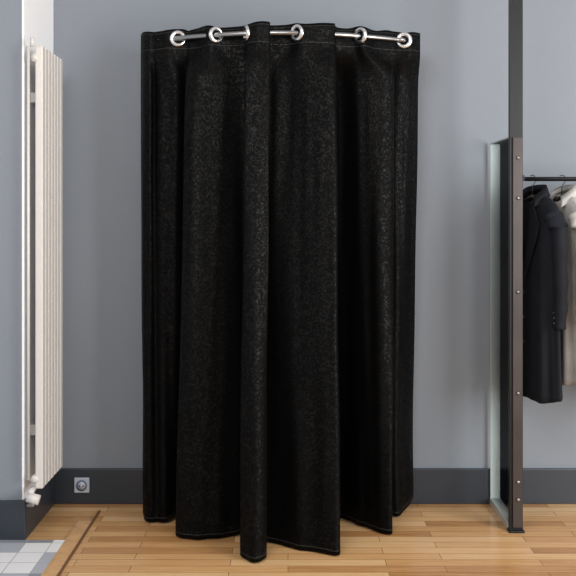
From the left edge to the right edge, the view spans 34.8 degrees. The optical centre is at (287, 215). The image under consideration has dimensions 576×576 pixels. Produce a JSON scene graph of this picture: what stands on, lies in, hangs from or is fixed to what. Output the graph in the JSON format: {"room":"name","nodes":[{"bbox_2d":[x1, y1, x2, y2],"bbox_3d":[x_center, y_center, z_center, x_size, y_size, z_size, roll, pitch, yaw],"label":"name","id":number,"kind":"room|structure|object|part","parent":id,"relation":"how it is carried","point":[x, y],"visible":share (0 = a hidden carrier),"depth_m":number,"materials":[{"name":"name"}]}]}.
{"room":"clothing store","nodes":[
{"label":"clothing store","id":0,"kind":"room"},
{"bbox_2d":[0,0,21,499],"bbox_3d":[-2.015,-0.200,3.850,1.970,2.900,0.600,0,0,0],"label":"wall","id":1,"kind":"structure","parent":0,"point":[10,10],"depth_m":3.55,"materials":[{"name":"paint"}]},
{"bbox_2d":[0,500,25,539],"bbox_3d":[-2.006,1.174,3.541,1.988,0.152,0.018,0,0,0],"label":"baseboard","id":2,"kind":"structure","parent":1,"relation":"attached to","point":[12,512],"depth_m":3.53,"materials":[{"name":"grey"}]},
{"bbox_2d":[22,0,52,499],"bbox_3d":[-1.026,-0.276,3.777,0.008,2.748,0.446,0,0,0],"label":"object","id":3,"kind":"structure","parent":1,"relation":"attached to","point":[37,15],"depth_m":3.64,"materials":[{"name":"white paint"}]},
{"bbox_2d":[24,475,54,537],"bbox_3d":[-1.021,1.174,3.766,0.018,0.152,0.432,0,0,0],"label":"baseboard","id":4,"kind":"structure","parent":1,"relation":"attached to","point":[34,515],"depth_m":3.77,"materials":[{"name":"grey"}]},
{"bbox_2d":[26,37,62,506],"bbox_3d":[-0.983,0.221,3.660,0.081,1.813,0.369,0,0,0],"label":"radiator","id":5,"kind":"object","parent":1,"relation":"attached to","point":[47,97],"visible":1,"depth_m":3.62,"materials":[{"name":"white metal"}]},
{"bbox_2d":[30,37,33,46],"bbox_3d":[-0.982,-0.667,3.525,0.016,0.035,0.016,0,0,0],"label":"vent","id":6,"kind":"object","parent":5,"relation":"attached to","point":[31,38],"depth_m":3.52,"materials":[{"name":"white metal"}]},
{"bbox_3d":[-0.970,1.076,3.495,0.055,0.049,0.038,0,0,0],"label":"valve knob","id":7,"kind":"part","parent":5,"relation":"part of","materials":[{"name":"white plastic"}]},
{"bbox_2d":[0,540,64,575],"bbox_3d":[-1.878,1.248,2.166,2.044,0.004,2.731,0,0,0],"label":"floor","id":8,"kind":"structure","parent":0,"point":[17,557],"depth_m":3.37,"materials":[{"name":"white tile"}]},
{"bbox_2d":[26,504,575,575],"bbox_3d":[0.500,1.275,1.250,7.000,0.050,5.500,0,0,0],"label":"floor","id":9,"kind":"structure","parent":0,"point":[425,539],"depth_m":3.47,"materials":[{"name":"brown wood"}]},
{"bbox_2d":[41,521,90,575],"bbox_3d":[-0.829,1.248,2.275,0.055,0.005,2.950,0,0,0],"label":"trim","id":10,"kind":"structure","parent":9,"relation":"on","point":[69,544],"depth_m":3.43,"materials":[{"name":"brown wood"}]},
{"bbox_2d":[57,510,100,575],"bbox_3d":[-0.796,1.247,2.340,0.009,0.006,3.080,0,0,0],"label":"trim","id":11,"kind":"structure","parent":9,"relation":"on","point":[99,511],"depth_m":3.48,"materials":[{"name":"brown wood"}]},
{"bbox_2d":[490,137,507,527],"bbox_3d":[0.881,0.468,3.816,0.012,1.565,0.330,0,0,0],"label":"glass panel","id":12,"kind":"object","parent":9,"relation":"on","point":[498,149],"visible":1,"depth_m":3.86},
{"bbox_3d":[0.881,0.455,3.974,0.010,1.530,0.008,0,0,0],"label":"edge trim","id":13,"kind":"part","parent":12,"relation":"part of","materials":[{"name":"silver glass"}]},
{"bbox_2d":[507,0,524,532],"bbox_3d":[0.903,-0.200,3.638,0.061,2.900,0.044,0,0,0],"label":"steel post","id":14,"kind":"object","parent":9,"relation":"on","point":[515,7],"visible":1,"depth_m":3.62,"materials":[{"name":"black metal"}]},
{"bbox_2d":[523,175,575,180],"bbox_3d":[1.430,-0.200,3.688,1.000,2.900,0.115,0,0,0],"label":"rail","id":15,"kind":"object","parent":14,"relation":"attached to","point":[524,177],"visible":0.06,"depth_m":3.72,"materials":[{"name":"black metal"}]},
{"bbox_2d":[523,175,568,403],"bbox_3d":[0.990,0.285,3.724,0.121,0.904,0.443,0,0,-21],"label":"overcoat","id":16,"kind":"object","parent":15,"relation":"hanging from","point":[545,246],"visible":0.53,"depth_m":3.60,"materials":[{"name":"black fabric"}]},
{"bbox_2d":[549,175,575,384],"bbox_3d":[1.116,0.255,3.725,0.110,0.844,0.401,0,0,-10],"label":"coat","id":17,"kind":"object","parent":15,"relation":"hanging from","point":[564,196],"visible":0.3,"depth_m":3.62,"materials":[{"name":"beige fabric"}]},
{"bbox_2d":[53,0,575,467],"bbox_3d":[1.485,-0.200,4.075,5.030,2.900,0.150,0,0,0],"label":"wall","id":18,"kind":"structure","parent":0,"point":[463,78],"depth_m":4.00,"materials":[{"name":"paint"}]},
{"bbox_2d":[141,21,419,562],"bbox_3d":[-0.029,0.244,3.647,1.172,2.003,0.707,0,0,0],"label":"curtain","id":19,"kind":"object","parent":18,"relation":"hanging from","point":[279,162],"visible":1,"depth_m":3.60,"materials":[{"name":"black fabric"}]},
{"bbox_3d":[-0.027,-0.718,3.796,1.135,0.018,0.410,0,0,0],"label":"curtain rail","id":20,"kind":"part","parent":19,"relation":"part of","materials":[{"name":"silver metal"}]},
{"bbox_2d":[55,468,575,503],"bbox_3d":[1.485,1.174,3.991,5.030,0.152,0.018,0,0,0],"label":"baseboard","id":21,"kind":"structure","parent":18,"relation":"attached to","point":[107,485],"depth_m":3.98,"materials":[{"name":"grey"}]},
{"bbox_2d":[74,478,89,492],"bbox_3d":[-0.893,1.166,3.974,0.066,0.066,0.016,0,0,0],"label":"power outlet","id":22,"kind":"object","parent":21,"relation":"attached to","point":[81,485],"visible":1,"depth_m":3.97,"materials":[{"name":"grey plastic"}]}
]}

